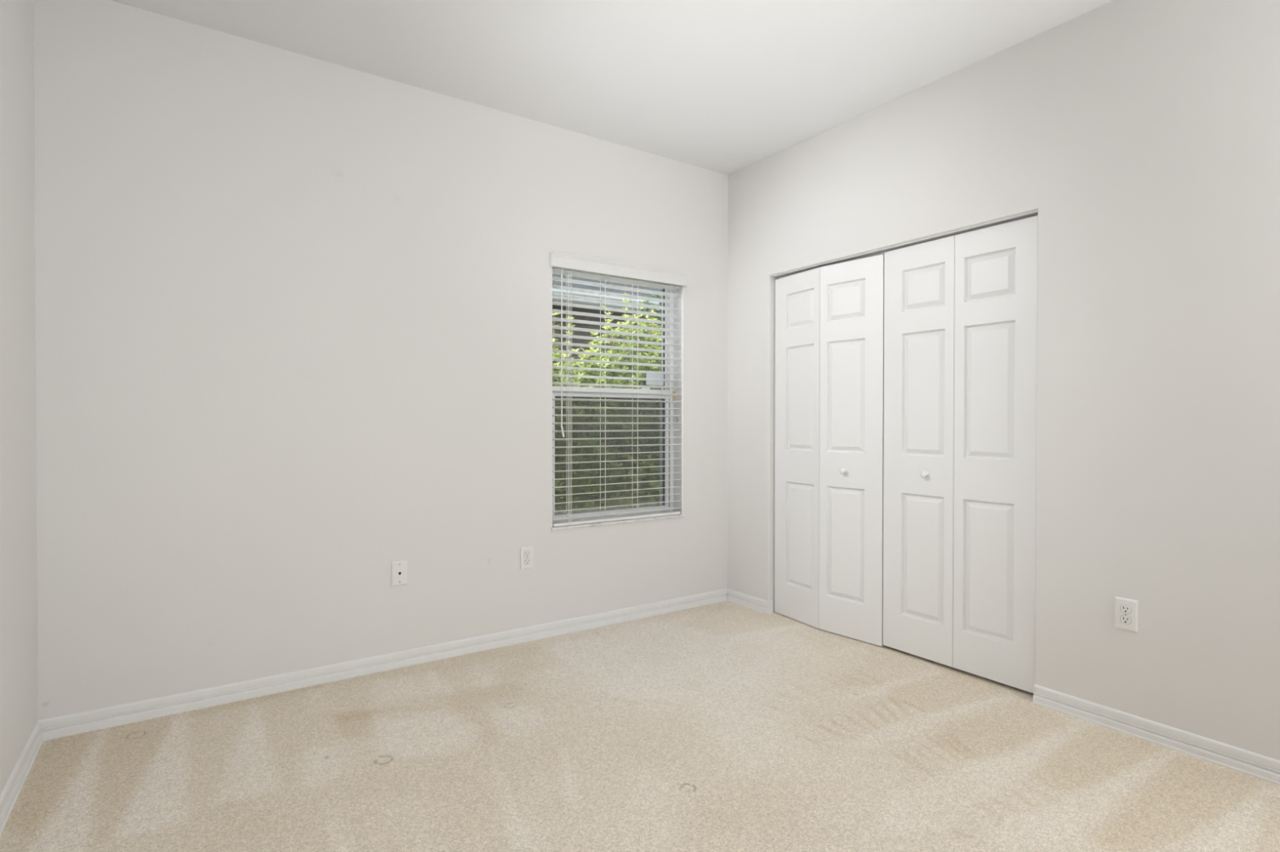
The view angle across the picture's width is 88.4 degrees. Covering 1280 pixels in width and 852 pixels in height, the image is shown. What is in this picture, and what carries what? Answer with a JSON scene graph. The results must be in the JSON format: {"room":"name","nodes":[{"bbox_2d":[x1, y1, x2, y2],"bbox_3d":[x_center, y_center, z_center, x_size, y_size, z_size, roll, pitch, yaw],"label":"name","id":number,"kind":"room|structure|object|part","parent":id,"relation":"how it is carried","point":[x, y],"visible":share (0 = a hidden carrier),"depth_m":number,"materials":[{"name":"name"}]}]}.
{"room":"empty bedroom","nodes":[
{"label":"empty bedroom","id":0,"kind":"room"},
{"bbox_2d":[0,0,38,795],"bbox_3d":[-1.168,-0.213,0.772,0.150,2.743,3.750,0,1,-34],"label":"wall","id":1,"kind":"structure","parent":0,"point":[19,706],"depth_m":2.10,"materials":[{"name":"paint"}]},
{"bbox_2d":[0,721,43,836],"bbox_3d":[-1.096,1.110,0.823,0.016,0.072,3.735,0,1,-34],"label":"baseboard","id":2,"kind":"structure","parent":1,"relation":"attached to","point":[11,793],"depth_m":2.06,"materials":[{"name":"white wood"}]},
{"bbox_2d":[33,0,728,719],"bbox_3d":[-0.549,-0.235,3.593,4.364,2.743,0.200,0,1,-34],"label":"wall","id":3,"kind":"structure","parent":0,"point":[294,311],"depth_m":2.85,"materials":[{"name":"paint"}]},
{"bbox_2d":[37,588,728,741],"bbox_3d":[-0.798,1.091,3.301,3.314,0.072,0.016,0,1,-34],"label":"baseboard","id":4,"kind":"structure","parent":3,"relation":"attached to","point":[64,726],"depth_m":2.92,"materials":[{"name":"white wood"}]},
{"bbox_2d":[391,560,407,586],"bbox_3d":[-1.125,0.688,3.078,0.072,0.116,0.009,0,1,-34],"label":"cable plate","id":5,"kind":"object","parent":3,"relation":"attached to","point":[398,568],"visible":1,"depth_m":3.07,"materials":[{"name":"plastic"}]},
{"bbox_2d":[520,546,533,569],"bbox_3d":[-0.592,0.690,3.443,0.072,0.116,0.009,0,1,-34],"label":"wall outlet","id":6,"kind":"object","parent":3,"relation":"attached to","point":[526,553],"visible":1,"depth_m":3.44,"materials":[{"name":"plastic"}]},
{"bbox_2d":[524,558,530,564],"bbox_3d":[-0.591,0.709,3.441,0.036,0.031,0.003,0,1,-34],"label":"socket","id":7,"kind":"object","parent":6,"relation":"attached to","point":[526,561],"depth_m":3.44,"materials":[{"name":"white plastic"}]},
{"bbox_2d":[524,551,530,557],"bbox_3d":[-0.591,0.670,3.441,0.036,0.031,0.003,0,1,-34],"label":"socket","id":8,"kind":"object","parent":6,"relation":"attached to","point":[526,553],"depth_m":3.44,"materials":[{"name":"white plastic"}]},
{"bbox_2d":[552,267,677,522],"bbox_3d":[-0.161,-0.183,3.860,0.882,1.453,0.110,0,1,-34],"label":"window","id":9,"kind":"structure","parent":3,"relation":"in","point":[645,390],"depth_m":4.02,"materials":[{"name":"white plastic"}]},
{"bbox_3d":[-0.180,-0.528,3.886,0.826,0.703,0.022,0,1,-34],"label":"sash","id":10,"kind":"part","parent":9,"relation":"part of","materials":[{"name":"white plastic"}]},
{"bbox_3d":[-0.164,0.155,3.866,0.826,0.753,0.030,0,1,-34],"label":"sash","id":11,"kind":"part","parent":9,"relation":"part of","materials":[{"name":"white plastic"}]},
{"bbox_2d":[550,251,687,527],"bbox_3d":[-0.113,-0.193,3.787,0.911,1.470,0.094,0,1,-34],"label":"window blind","id":12,"kind":"object","parent":9,"relation":"attached to","point":[559,260],"visible":0.91,"depth_m":3.78,"materials":[{"name":"white plastic"}]},
{"bbox_3d":[-0.422,-0.434,3.551,0.006,0.842,0.008,0,0,-12],"label":"tilt cord","id":13,"kind":"part","parent":12,"relation":"part of","materials":[{"name":"white plastic"}]},
{"bbox_3d":[-0.387,-0.156,3.581,0.012,1.383,0.003,0,1,-34],"label":"lift cord","id":14,"kind":"part","parent":12,"relation":"part of","materials":[{"name":"white fabric"}]},
{"bbox_3d":[-0.390,-0.164,3.618,0.003,1.399,0.058,0,1,-34],"label":"ladder cord","id":15,"kind":"part","parent":12,"relation":"part of","materials":[{"name":"white fabric"}]},
{"bbox_3d":[-0.211,-0.164,3.741,0.003,1.399,0.058,0,1,-34],"label":"ladder cord","id":16,"kind":"part","parent":12,"relation":"part of","materials":[{"name":"white fabric"}]},
{"bbox_3d":[-0.122,0.534,3.808,0.864,0.016,0.052,0,1,-34],"label":"rail","id":17,"kind":"part","parent":12,"relation":"part of","materials":[{"name":"white plastic"}]},
{"bbox_3d":[-0.029,-0.165,3.866,0.003,1.399,0.058,0,1,-34],"label":"ladder cord","id":18,"kind":"part","parent":12,"relation":"part of","materials":[{"name":"white fabric"}]},
{"bbox_3d":[0.169,-0.166,4.002,0.003,1.399,0.058,0,1,-34],"label":"ladder cord","id":19,"kind":"part","parent":12,"relation":"part of","materials":[{"name":"white fabric"}]},
{"bbox_2d":[646,373,663,385],"bbox_3d":[0.094,-0.293,4.073,0.136,0.082,0.001,0,1,-34],"label":"sticker","id":20,"kind":"object","parent":9,"relation":"attached to","point":[648,375],"visible":0.64,"depth_m":4.07,"materials":[{"name":"white paper"}]},
{"bbox_2d":[551,514,684,531],"bbox_3d":[-0.127,0.552,3.814,0.902,0.016,0.099,0,1,-34],"label":"window sill","id":21,"kind":"structure","parent":3,"relation":"attached to","point":[661,517],"depth_m":3.75,"materials":[{"name":"stone"}]},
{"bbox_2d":[110,0,1113,175],"bbox_3d":[0.848,-1.663,1.416,4.514,0.150,5.350,0,1,-34],"label":"ceiling","id":22,"kind":"structure","parent":0,"point":[722,86],"depth_m":2.79,"materials":[{"name":"paint"}]},
{"bbox_2d":[0,600,1279,851],"bbox_3d":[0.846,1.209,1.438,4.514,0.132,5.350,0,1,-34],"label":"floor","id":23,"kind":"structure","parent":0,"point":[722,726],"depth_m":2.21,"materials":[{"name":"carpet"}]},
{"bbox_2d":[727,0,1279,760],"bbox_3d":[1.675,-0.226,2.724,0.120,2.743,3.750,0,1,-34],"label":"wall","id":24,"kind":"structure","parent":0,"point":[1142,137],"depth_m":2.45,"materials":[{"name":"paint"}]},
{"bbox_2d":[727,589,773,613],"bbox_3d":[0.680,1.092,4.092,0.050,0.084,0.357,0,1,-34],"label":"baseboard","id":25,"kind":"structure","parent":24,"relation":"attached to","point":[740,598],"depth_m":4.06,"materials":[{"name":"white wood"}]},
{"bbox_2d":[771,210,1037,279],"bbox_3d":[1.238,-0.887,3.336,0.064,0.011,1.500,0,1,-34],"label":"door track","id":26,"kind":"object","parent":24,"relation":"attached to","point":[880,251],"visible":0.69,"depth_m":3.19,"materials":[{"name":"white metal"}]},
{"bbox_2d":[774,253,884,646],"bbox_3d":[1.013,0.123,3.644,0.087,1.994,0.746,0,1,-34],"label":"door","id":27,"kind":"structure","parent":26,"relation":"hanging from","point":[829,319],"depth_m":3.58,"materials":[{"name":"white wood"}]},
{"bbox_3d":[1.080,0.239,3.497,0.032,0.032,0.032,0,1,-34],"label":"knob","id":28,"kind":"part","parent":27,"relation":"part of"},
{"bbox_2d":[883,215,1037,693],"bbox_3d":[1.447,0.120,3.032,0.064,1.991,0.741,0,1,-34],"label":"door","id":29,"kind":"structure","parent":26,"relation":"hanging from","point":[961,310],"depth_m":3.00,"materials":[{"name":"white wood"}]},
{"bbox_3d":[1.355,0.231,3.137,0.030,0.032,0.032,0,1,-34],"label":"knob","id":30,"kind":"part","parent":29,"relation":"part of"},
{"bbox_2d":[1115,596,1137,632],"bbox_3d":[1.799,0.698,2.435,0.009,0.116,0.072,0,1,-34],"label":"wall outlet","id":31,"kind":"object","parent":24,"relation":"attached to","point":[1126,610],"visible":1,"depth_m":2.43,"materials":[{"name":"plastic"}]},
{"bbox_2d":[1120,615,1131,624],"bbox_3d":[1.797,0.717,2.434,0.003,0.031,0.036,0,1,-34],"label":"socket","id":32,"kind":"object","parent":31,"relation":"attached to","point":[1124,620],"depth_m":2.43,"materials":[{"name":"white plastic"}]},
{"bbox_2d":[1120,604,1131,613],"bbox_3d":[1.797,0.678,2.434,0.003,0.031,0.036,0,1,-34],"label":"socket","id":33,"kind":"object","parent":31,"relation":"attached to","point":[1124,609],"depth_m":2.43,"materials":[{"name":"white plastic"}]},
{"bbox_2d":[1032,684,1279,785],"bbox_3d":[2.147,1.104,1.925,0.016,0.072,1.880,0,1,-34],"label":"baseboard","id":34,"kind":"structure","parent":24,"relation":"attached to","point":[1251,763],"depth_m":2.34,"materials":[{"name":"white wood"}]},
{"label":"outside","id":35,"kind":"structure","parent":0,"visible":0},
{"bbox_3d":[-2.065,1.397,9.843,30.000,0.180,11.800,0,1,-34],"label":"ground","id":36,"kind":"structure","parent":35,"visible":0},
{"bbox_2d":[552,284,661,514],"bbox_3d":[-0.384,0.032,5.641,2.076,2.714,1.061,0,1,-34],"label":"shrub","id":37,"kind":"object","parent":36,"relation":"on","point":[579,466],"visible":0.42,"depth_m":5.48,"materials":[{"name":"green plant"}]},
{"bbox_3d":[-0.500,0.484,5.642,0.944,1.810,0.035,0,1,-31],"label":"stem","id":38,"kind":"part","parent":37,"relation":"part of","materials":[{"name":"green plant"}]},
{"bbox_3d":[-0.356,0.618,5.599,0.035,1.537,0.569,0,1,30],"label":"stem","id":39,"kind":"part","parent":37,"relation":"part of","materials":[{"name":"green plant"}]},
{"bbox_3d":[-0.212,0.618,5.608,0.035,1.534,0.399,0,1,39],"label":"stem","id":40,"kind":"part","parent":37,"relation":"part of","materials":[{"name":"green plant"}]},
{"bbox_3d":[-0.198,0.438,5.886,0.044,1.884,0.041,0,1,-34],"label":"stem","id":41,"kind":"part","parent":37,"relation":"part of","materials":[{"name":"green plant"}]},
{"bbox_3d":[-0.127,-0.963,5.696,0.012,0.672,0.010,0,0,-19],"label":"stem","id":42,"kind":"part","parent":37,"relation":"part of","materials":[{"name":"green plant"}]},
{"bbox_3d":[-0.110,0.572,5.867,0.035,1.625,0.402,0,1,40],"label":"stem","id":43,"kind":"part","parent":37,"relation":"part of","materials":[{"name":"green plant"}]},
{"bbox_3d":[-0.043,0.439,5.856,0.100,1.885,0.037,0,0,-5],"label":"stem","id":44,"kind":"part","parent":37,"relation":"part of","materials":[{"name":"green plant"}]},
{"bbox_2d":[552,273,662,514],"bbox_3d":[-0.911,-1.444,11.677,18.000,5.478,5.786,0,1,-34],"label":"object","id":45,"kind":"structure","parent":36,"relation":"on","point":[573,340],"depth_m":8.87,"materials":[{"name":"beige paint"}]},
{"bbox_2d":[625,293,661,506],"bbox_3d":[0.250,-0.068,7.493,0.944,2.877,0.888,0,0,-12],"label":"shrub","id":46,"kind":"object","parent":36,"relation":"on","point":[646,309],"visible":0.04,"depth_m":7.34,"materials":[{"name":"green plant"}]}
]}

